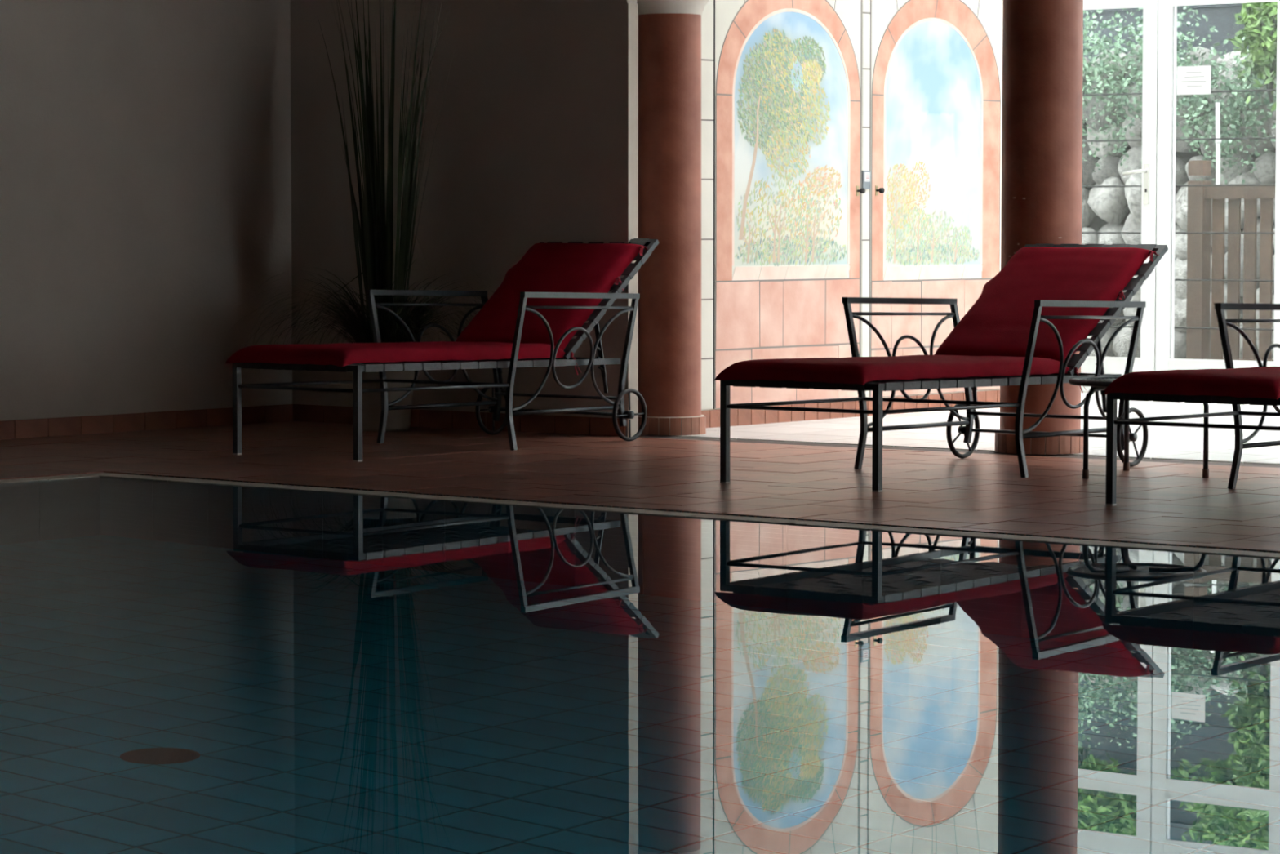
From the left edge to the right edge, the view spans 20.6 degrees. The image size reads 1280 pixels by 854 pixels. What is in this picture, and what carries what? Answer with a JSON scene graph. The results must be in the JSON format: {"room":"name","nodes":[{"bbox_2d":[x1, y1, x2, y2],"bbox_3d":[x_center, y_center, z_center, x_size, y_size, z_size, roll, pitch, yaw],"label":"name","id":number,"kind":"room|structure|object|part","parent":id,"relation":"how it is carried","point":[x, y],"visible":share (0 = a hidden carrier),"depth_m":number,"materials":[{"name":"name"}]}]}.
{"room":"indoor swimming pool","nodes":[
{"label":"indoor swimming pool","id":0,"kind":"room"},
{"bbox_2d":[0,0,292,422],"bbox_3d":[-6.743,-1.118,10.716,0.300,3.500,16.660,3,4,38],"label":"wall","id":1,"kind":"structure","parent":0,"point":[145,174],"depth_m":16.17,"materials":[{"name":"beige paint"}]},
{"bbox_2d":[0,404,293,439],"bbox_3d":[-3.634,0.074,14.517,0.014,0.082,6.360,3,4,38],"label":"baseboard","id":2,"kind":"structure","parent":1,"relation":"attached to","point":[102,424],"depth_m":16.20,"materials":[{"name":"brown tile"}]},
{"bbox_2d":[289,0,636,436],"bbox_3d":[-0.965,-1.447,16.427,2.362,3.500,0.070,3,4,38],"label":"wall","id":3,"kind":"structure","parent":0,"point":[529,148],"depth_m":16.24,"materials":[{"name":"beige paint"}]},
{"bbox_2d":[293,404,627,436],"bbox_3d":[-0.867,-0.033,16.380,2.048,0.082,0.014,3,4,38],"label":"baseboard","id":4,"kind":"structure","parent":3,"relation":"attached to","point":[547,424],"depth_m":16.29,"materials":[{"name":"brown tile"}]},
{"bbox_2d":[626,3,638,436],"bbox_3d":[-0.033,-0.921,15.727,0.006,1.930,0.070,3,4,38],"label":"trim","id":5,"kind":"structure","parent":3,"relation":"attached to","point":[632,9],"depth_m":15.71,"materials":[{"name":"beige paint"}]},
{"bbox_2d":[0,390,1279,558],"bbox_3d":[0.317,0.632,8.199,16.135,0.307,21.832,3,4,38],"label":"floor","id":6,"kind":"structure","parent":0,"point":[1162,504],"depth_m":13.46,"materials":[{"name":"brown tile"}]},
{"bbox_2d":[229,0,497,431],"bbox_3d":[-1.284,-1.084,15.973,1.400,2.227,1.009,3,4,38],"label":"potted grass","id":7,"kind":"object","parent":6,"relation":"on","point":[375,235],"depth_m":16.14,"materials":[{"name":"plant"}]},
{"bbox_2d":[362,370,414,431],"bbox_3d":[-1.177,-0.175,16.209,0.304,0.385,0.304,0,3,0],"label":"pot","id":8,"kind":"object","parent":7,"relation":"attached to","point":[397,420],"depth_m":16.10,"materials":[{"name":"ceramic"}]},
{"bbox_2d":[225,238,659,461],"bbox_3d":[-0.809,-0.359,15.056,0.899,0.889,2.066,3,4,38],"label":"sun lounger","id":9,"kind":"object","parent":6,"relation":"on","point":[545,300],"visible":1,"depth_m":15.27,"materials":[{"name":"fabric"}]},
{"bbox_3d":[-1.663,-0.077,14.525,0.026,0.383,0.026,3,4,38],"label":"leg","id":10,"kind":"part","parent":9,"relation":"part of","materials":[{"name":"metal"}]},
{"bbox_3d":[-1.397,-0.246,14.308,0.700,0.024,0.024,3,4,38],"label":"foot rail","id":11,"kind":"part","parent":9,"relation":"part of","materials":[{"name":"metal"}]},
{"bbox_3d":[-1.131,-0.053,14.111,0.026,0.383,0.026,3,4,38],"label":"leg","id":12,"kind":"part","parent":9,"relation":"part of","materials":[{"name":"metal"}]},
{"bbox_3d":[-1.140,-0.257,15.278,0.104,0.660,0.022,3,4,38],"label":"leg","id":13,"kind":"part","parent":9,"relation":"part of","materials":[{"name":"metal"}]},
{"bbox_2d":[225,341,565,366],"bbox_3d":[-1.004,-0.318,14.814,0.661,0.083,1.442,3,4,38],"label":"seat cushion","id":14,"kind":"object","parent":9,"relation":"on","point":[429,353],"depth_m":14.45,"materials":[{"name":"fabric"}]},
{"bbox_3d":[-0.939,-0.593,15.585,0.026,0.042,0.783,3,4,38],"label":"armrest","id":15,"kind":"part","parent":9,"relation":"part of","materials":[{"name":"metal"}]},
{"bbox_3d":[-0.879,-0.096,15.553,0.018,0.022,0.740,3,4,38],"label":"rail","id":16,"kind":"part","parent":9,"relation":"part of","materials":[{"name":"metal"}]},
{"bbox_3d":[-0.618,-0.261,14.758,0.025,0.047,1.695,3,4,38],"label":"rail","id":17,"kind":"part","parent":9,"relation":"part of","materials":[{"name":"metal"}]},
{"bbox_3d":[-0.672,-0.316,15.874,0.104,0.576,0.022,3,4,38],"label":"leg","id":18,"kind":"part","parent":9,"relation":"part of","materials":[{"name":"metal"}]},
{"bbox_3d":[-0.519,-0.229,14.793,0.104,0.660,0.022,3,4,38],"label":"leg","id":19,"kind":"part","parent":9,"relation":"part of","materials":[{"name":"metal"}]},
{"bbox_2d":[455,243,644,350],"bbox_3d":[-0.408,-0.568,15.571,0.638,0.488,0.607,3,4,38],"label":"cushion","id":20,"kind":"object","parent":9,"relation":"on","point":[588,268],"depth_m":15.50,"materials":[{"name":"fabric"}]},
{"bbox_3d":[-0.324,-0.071,15.121,0.018,0.022,0.740,3,4,38],"label":"rail","id":21,"kind":"part","parent":9,"relation":"part of","materials":[{"name":"metal"}]},
{"bbox_3d":[-0.369,-0.299,15.622,0.660,0.025,0.025,3,4,38],"label":"head rail","id":22,"kind":"part","parent":9,"relation":"part of","materials":[{"name":"metal"}]},
{"bbox_3d":[-0.252,-0.562,15.048,0.026,0.042,0.783,3,4,38],"label":"armrest","id":23,"kind":"part","parent":9,"relation":"part of","materials":[{"name":"metal"}]},
{"bbox_3d":[-0.376,-0.573,15.598,0.660,0.519,0.656,3,4,38],"label":"frame","id":24,"kind":"part","parent":9,"relation":"part of","materials":[{"name":"metal"}]},
{"bbox_3d":[-0.051,-0.288,15.390,0.104,0.576,0.022,3,4,38],"label":"leg","id":25,"kind":"part","parent":9,"relation":"part of","materials":[{"name":"metal"}]},
{"bbox_2d":[636,0,708,435],"bbox_3d":[0.135,-0.983,15.957,0.388,2.028,0.388,3,4,38],"label":"column","id":26,"kind":"structure","parent":6,"relation":"on","point":[669,31],"depth_m":15.84,"materials":[{"name":"red paint"}]},
{"bbox_2d":[713,243,1168,492],"bbox_3d":[1.195,-0.260,13.486,0.899,0.872,2.157,3,4,38],"label":"sun lounger","id":27,"kind":"object","parent":6,"relation":"on","point":[1027,324],"visible":0.95,"depth_m":13.68,"materials":[{"name":"fabric"}]},
{"bbox_3d":[0.312,0.015,12.919,0.026,0.383,0.026,3,4,38],"label":"leg","id":28,"kind":"part","parent":27,"relation":"part of","materials":[{"name":"metal"}]},
{"bbox_3d":[0.578,-0.153,12.701,0.700,0.024,0.024,3,4,38],"label":"foot rail","id":29,"kind":"part","parent":27,"relation":"part of","materials":[{"name":"metal"}]},
{"bbox_3d":[0.835,-0.165,13.671,0.104,0.660,0.022,3,4,38],"label":"leg","id":30,"kind":"part","parent":27,"relation":"part of","materials":[{"name":"metal"}]},
{"bbox_3d":[0.844,0.039,12.504,0.026,0.383,0.026,3,4,38],"label":"leg","id":31,"kind":"part","parent":27,"relation":"part of","materials":[{"name":"metal"}]},
{"bbox_2d":[713,355,1069,385],"bbox_3d":[0.972,-0.225,13.211,0.659,0.083,1.446,3,4,38],"label":"seat cushion","id":32,"kind":"object","parent":27,"relation":"on","point":[910,370],"depth_m":12.82,"materials":[{"name":"fabric"}]},
{"bbox_3d":[1.036,-0.501,13.978,0.026,0.042,0.783,3,4,38],"label":"armrest","id":33,"kind":"part","parent":27,"relation":"part of","materials":[{"name":"metal"}]},
{"bbox_3d":[1.096,-0.003,13.947,0.018,0.022,0.740,3,4,38],"label":"rail","id":34,"kind":"part","parent":27,"relation":"part of","materials":[{"name":"metal"}]},
{"bbox_3d":[1.303,-0.223,14.268,0.104,0.576,0.022,3,4,38],"label":"leg","id":35,"kind":"part","parent":27,"relation":"part of","materials":[{"name":"metal"}]},
{"bbox_3d":[1.357,-0.168,13.151,0.025,0.047,1.695,3,4,38],"label":"rail","id":36,"kind":"part","parent":27,"relation":"part of","materials":[{"name":"metal"}]},
{"bbox_3d":[1.456,-0.137,13.187,0.104,0.660,0.022,3,4,38],"label":"leg","id":37,"kind":"part","parent":27,"relation":"part of","materials":[{"name":"metal"}]},
{"bbox_2d":[934,246,1149,362],"bbox_3d":[1.595,-0.475,14.002,0.635,0.479,0.694,3,4,38],"label":"cushion","id":38,"kind":"object","parent":27,"relation":"on","point":[999,322],"depth_m":13.94,"materials":[{"name":"fabric"}]},
{"bbox_3d":[1.651,0.022,13.514,0.018,0.022,0.740,3,4,38],"label":"rail","id":39,"kind":"part","parent":27,"relation":"part of","materials":[{"name":"metal"}]},
{"bbox_3d":[1.605,-0.207,14.015,0.660,0.025,0.025,3,4,38],"label":"head rail","id":40,"kind":"part","parent":27,"relation":"part of","materials":[{"name":"metal"}]},
{"bbox_3d":[1.724,-0.470,13.441,0.026,0.042,0.783,3,4,38],"label":"armrest","id":41,"kind":"part","parent":27,"relation":"part of","materials":[{"name":"metal"}]},
{"bbox_3d":[1.627,-0.473,14.028,0.660,0.503,0.747,3,4,38],"label":"frame","id":42,"kind":"part","parent":27,"relation":"part of","materials":[{"name":"metal"}]},
{"bbox_3d":[1.924,-0.195,13.783,0.104,0.576,0.022,3,4,38],"label":"leg","id":43,"kind":"part","parent":27,"relation":"part of","materials":[{"name":"metal"}]},
{"bbox_2d":[995,0,1083,454],"bbox_3d":[1.675,-0.910,14.684,0.436,2.028,0.436,3,4,38],"label":"column","id":44,"kind":"structure","parent":6,"relation":"on","point":[1042,111],"depth_m":14.53,"materials":[{"name":"red paint"}]},
{"bbox_2d":[1080,0,1158,391],"bbox_3d":[2.570,-1.753,20.003,0.830,3.100,0.138,3,4,38],"label":"door frame","id":45,"kind":"structure","parent":6,"relation":"on","point":[1147,361],"depth_m":19.80,"materials":[{"name":"white paint"}]},
{"bbox_3d":[2.782,-1.432,19.807,0.138,0.035,0.061,2,4,36],"label":"door handle","id":46,"kind":"part","parent":45,"relation":"part of","materials":[{"name":"white metal"}]},
{"bbox_3d":[2.848,-1.366,19.800,0.032,0.225,0.008,3,4,38],"label":"handle plate","id":47,"kind":"part","parent":45,"relation":"part of","materials":[{"name":"white metal"}]},
{"bbox_2d":[1068,376,1208,478],"bbox_3d":[1.886,0.001,13.322,0.526,0.366,0.526,0,3,0],"label":"side table","id":48,"kind":"object","parent":6,"relation":"on","point":[1097,383],"visible":0.49,"depth_m":13.19,"materials":[{"name":"metal"}]},
{"bbox_3d":[1.753,-0.002,13.221,0.234,0.322,0.019,-3,4,-37],"label":"leg","id":49,"kind":"part","parent":48,"relation":"part of","materials":[{"name":"metal"}]},
{"bbox_3d":[1.879,-0.016,13.471,0.019,0.322,0.199,0,3,-2],"label":"leg","id":50,"kind":"part","parent":48,"relation":"part of","materials":[{"name":"metal"}]},
{"bbox_3d":[2.030,-0.003,13.246,0.227,0.322,0.019,2,4,28],"label":"leg","id":51,"kind":"part","parent":48,"relation":"part of","materials":[{"name":"metal"}]},
{"bbox_2d":[1102,302,1279,506],"bbox_3d":[2.458,-0.202,12.444,0.899,0.875,2.092,3,4,38],"label":"sun lounger","id":52,"kind":"object","parent":6,"relation":"on","point":[1260,384],"visible":1,"depth_m":11.81,"materials":[{"name":"fabric"}]},
{"bbox_3d":[2.108,-0.133,12.548,0.025,0.047,1.695,3,4,38],"label":"rail","id":53,"kind":"part","parent":52,"relation":"part of","materials":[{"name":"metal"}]},
{"bbox_3d":[1.594,0.074,11.901,0.026,0.383,0.026,3,4,38],"label":"leg","id":54,"kind":"part","parent":52,"relation":"part of","materials":[{"name":"metal"}]},
{"bbox_2d":[1102,366,1279,399],"bbox_3d":[2.255,-0.166,12.194,0.658,0.083,1.444,3,4,38],"label":"seat cushion","id":55,"kind":"object","parent":52,"relation":"on","point":[1259,382],"depth_m":11.69,"materials":[{"name":"fabric"}]},
{"bbox_3d":[1.860,-0.095,11.684,0.700,0.024,0.024,3,4,38],"label":"foot rail","id":56,"kind":"part","parent":52,"relation":"part of","materials":[{"name":"metal"}]},
{"bbox_3d":[2.117,-0.106,12.654,0.104,0.660,0.022,3,4,38],"label":"leg","id":57,"kind":"part","parent":52,"relation":"part of","materials":[{"name":"metal"}]},
{"bbox_3d":[2.317,-0.442,12.960,0.026,0.042,0.783,3,4,38],"label":"armrest","id":58,"kind":"part","parent":52,"relation":"part of","materials":[{"name":"metal"}]},
{"bbox_3d":[2.378,0.056,12.929,0.018,0.022,0.740,3,4,38],"label":"rail","id":59,"kind":"part","parent":52,"relation":"part of","materials":[{"name":"metal"}]},
{"bbox_2d":[1155,0,1279,370],"bbox_3d":[3.252,-1.725,19.514,0.830,3.100,0.071,3,4,38],"label":"glass door","id":60,"kind":"structure","parent":6,"relation":"on","point":[1167,9],"depth_m":19.71,"materials":[{"name":"white paint"}]},
{"bbox_3d":[3.252,-1.357,19.536,0.675,1.992,0.006,3,4,38],"label":"pane","id":61,"kind":"part","parent":60,"relation":"part of","materials":[{"name":"clear glass"}]},
{"bbox_2d":[1177,66,1211,94],"bbox_3d":[3.088,-1.932,19.623,0.213,0.157,0.003,3,4,38],"label":"paper notice","id":62,"kind":"object","parent":60,"relation":"attached to","point":[1191,80],"visible":1,"depth_m":19.62,"materials":[{"name":"white paper"}]},
{"bbox_2d":[701,0,999,410],"bbox_3d":[-0.040,-1.472,18.163,2.775,3.350,3.504,3,4,38],"label":"wall","id":63,"kind":"structure","parent":0,"point":[708,16],"depth_m":16.43,"materials":[{"name":"cream tile"},{"name":"pink terracotta tile"},{"name":"painted plaster"}]},
{"bbox_2d":[715,0,865,408],"bbox_3d":[0.734,-1.243,16.884,0.045,2.268,1.196,3,4,38],"label":"door","id":64,"kind":"structure","parent":63,"relation":"in","point":[788,102],"depth_m":16.87,"materials":[{"name":"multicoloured paint"}]},
{"bbox_3d":[0.504,-0.726,16.648,0.002,0.063,0.233,3,4,38],"label":"painted sill stone","id":65,"kind":"part","parent":64,"relation":"part of","materials":[{"name":"beige paint"}]},
{"bbox_3d":[0.635,-0.735,16.815,0.002,0.063,0.237,3,4,38],"label":"painted sill stone","id":66,"kind":"part","parent":64,"relation":"part of","materials":[{"name":"beige paint"}]},
{"bbox_2d":[733,11,848,266],"bbox_3d":[0.732,-1.381,16.901,0.001,1.227,0.948,3,4,38],"label":"landscape painting","id":67,"kind":"object","parent":64,"relation":"attached to","point":[791,68],"depth_m":16.89,"materials":[{"name":"paint"}]},
{"bbox_3d":[0.804,-0.748,17.032,0.002,0.063,0.357,3,4,38],"label":"painted sill stone","id":68,"kind":"part","parent":64,"relation":"part of","materials":[{"name":"beige paint"}]},
{"bbox_3d":[0.969,-0.760,17.241,0.002,0.063,0.221,3,4,38],"label":"painted sill stone","id":69,"kind":"part","parent":64,"relation":"part of","materials":[{"name":"beige paint"}]},
{"bbox_3d":[1.071,-1.163,17.348,0.004,0.050,0.022,3,4,38],"label":"plate","id":70,"kind":"part","parent":64,"relation":"part of","materials":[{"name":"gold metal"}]},
{"bbox_3d":[1.087,-1.163,17.336,0.039,0.026,0.026,3,4,38],"label":"knob","id":71,"kind":"part","parent":64,"relation":"part of","materials":[{"name":"black metal"}]},
{"bbox_2d":[701,390,999,427],"bbox_3d":[1.060,-0.092,17.395,0.014,0.082,3.484,3,4,38],"label":"baseboard","id":72,"kind":"structure","parent":63,"relation":"attached to","point":[737,416],"depth_m":17.11,"materials":[{"name":"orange tile"}]},
{"bbox_2d":[862,170,871,189],"bbox_3d":[1.119,-1.222,17.407,0.016,0.090,0.066,3,4,38],"label":"lock plate","id":73,"kind":"object","parent":63,"relation":"attached to","point":[866,175],"visible":1,"depth_m":17.40,"materials":[{"name":"grey metal"}]},
{"bbox_3d":[1.123,-1.236,17.403,0.003,0.046,0.043,3,4,38],"label":"label panel","id":74,"kind":"part","parent":73,"relation":"part of","materials":[{"name":"white paper"}]},
{"bbox_2d":[870,0,1003,397],"bbox_3d":[1.541,-1.303,17.915,0.045,2.268,1.238,3,4,38],"label":"door","id":75,"kind":"structure","parent":63,"relation":"in","point":[936,65],"depth_m":17.88,"materials":[{"name":"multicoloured paint"}]},
{"bbox_3d":[1.175,-1.174,17.480,0.004,0.050,0.022,3,4,38],"label":"plate","id":76,"kind":"part","parent":75,"relation":"part of","materials":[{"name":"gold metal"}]},
{"bbox_3d":[1.190,-1.173,17.468,0.039,0.026,0.026,3,4,38],"label":"knob","id":77,"kind":"part","parent":75,"relation":"part of","materials":[{"name":"black metal"}]},
{"bbox_3d":[1.318,-0.772,17.689,0.002,0.067,0.340,3,4,38],"label":"painted sill stone","id":78,"kind":"part","parent":75,"relation":"part of","materials":[{"name":"white paint"}]},
{"bbox_2d":[884,21,981,266],"bbox_3d":[1.494,-1.437,17.876,0.001,1.250,0.893,3,4,38],"label":"landscape painting","id":79,"kind":"object","parent":75,"relation":"attached to","point":[933,68],"depth_m":17.87,"materials":[{"name":"paint"}]},
{"bbox_3d":[1.540,-0.788,17.972,0.002,0.067,0.424,3,4,38],"label":"painted sill stone","id":80,"kind":"part","parent":75,"relation":"part of","materials":[{"name":"white paint"}]},
{"bbox_3d":[1.720,-0.801,18.202,0.002,0.067,0.205,3,4,38],"label":"painted sill stone","id":81,"kind":"part","parent":75,"relation":"part of","materials":[{"name":"white paint"}]},
{"label":"outside","id":82,"kind":"structure","parent":0,"visible":0},
{"bbox_3d":[10.503,-0.134,21.622,24.060,0.280,22.451,0,3,0],"label":"garden","id":83,"kind":"object","parent":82,"visible":0},
{"bbox_2d":[1081,44,1276,359],"bbox_3d":[9.182,-1.261,19.862,21.235,2.172,3.229,3,4,38],"label":"wall","id":84,"kind":"structure","parent":83,"relation":"on","point":[1104,209],"depth_m":22.54,"materials":[{"name":"grey stone"}]},
{"bbox_2d":[1082,5,1277,203],"bbox_3d":[3.905,-2.051,21.814,5.260,1.458,0.699,3,4,37],"label":"ivy","id":85,"kind":"object","parent":84,"relation":"hanging from","point":[1233,119],"visible":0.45,"depth_m":22.29,"materials":[{"name":"green plant"}]},
{"bbox_2d":[1082,3,1277,91],"bbox_3d":[4.177,-3.125,22.949,8.000,2.120,0.105,3,4,38],"label":"fence","id":86,"kind":"object","parent":84,"relation":"on","point":[1222,16],"visible":0.02,"depth_m":23.31,"materials":[{"name":"grey"}]},
{"bbox_2d":[1081,88,1276,330],"bbox_3d":[3.407,-1.249,20.809,5.440,2.000,0.040,3,4,38],"label":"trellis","id":87,"kind":"object","parent":83,"relation":"on","point":[1270,90],"visible":0.35,"depth_m":20.84,"materials":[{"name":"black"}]},
{"bbox_2d":[1215,102,1221,184],"bbox_3d":[3.581,-1.158,21.830,0.038,1.701,0.038,0,3,0],"label":"pole","id":88,"kind":"object","parent":83,"relation":"on","point":[1218,142],"visible":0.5,"depth_m":21.79,"materials":[{"name":"white metal"}]},
{"bbox_2d":[1186,160,1275,360],"bbox_3d":[4.173,-0.899,20.713,2.102,1.353,0.104,3,4,38],"label":"wooden fence","id":89,"kind":"object","parent":83,"relation":"on","point":[1199,198],"visible":0.65,"depth_m":21.22,"materials":[{"name":"brown wood"}]},
{"bbox_3d":[3.385,-0.874,21.331,0.104,1.231,0.104,3,4,38],"label":"post","id":90,"kind":"part","parent":89,"relation":"part of","materials":[{"name":"brown wood"}]},
{"bbox_3d":[4.213,-0.342,20.714,2.000,0.080,0.050,3,4,38],"label":"rail","id":91,"kind":"part","parent":89,"relation":"part of","materials":[{"name":"brown wood"}]},
{"bbox_3d":[4.213,-1.387,20.654,2.000,0.085,0.050,3,4,38],"label":"rail","id":92,"kind":"part","parent":89,"relation":"part of","materials":[{"name":"brown wood"}]},
{"bbox_3d":[-0.553,1.695,6.863,13.955,2.246,13.649,0,3,0],"label":"wall","id":93,"kind":"structure","parent":0,"visible":0},
{"bbox_2d":[0,476,1279,853],"bbox_3d":[-0.553,0.566,6.799,13.455,0.001,13.140,0,3,0],"label":"water","id":94,"kind":"object","parent":93,"relation":"in","point":[186,668],"visible":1,"depth_m":7.24,"materials":[{"name":"blue liquid"}]},
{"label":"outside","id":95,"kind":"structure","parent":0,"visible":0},
{"bbox_2d":[1226,1,1277,111],"bbox_3d":[3.850,-2.457,21.442,0.545,1.077,0.488,0,3,0],"label":"foliage","id":96,"kind":"object","parent":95,"point":[1261,41],"visible":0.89,"depth_m":21.38,"materials":[{"name":"green plant"}]},
{"bbox_3d":[3.859,-2.364,21.438,0.184,0.780,0.229,0,3,0],"label":"stem","id":97,"kind":"part","parent":96,"relation":"part of","materials":[{"name":"green plant"}]}
]}

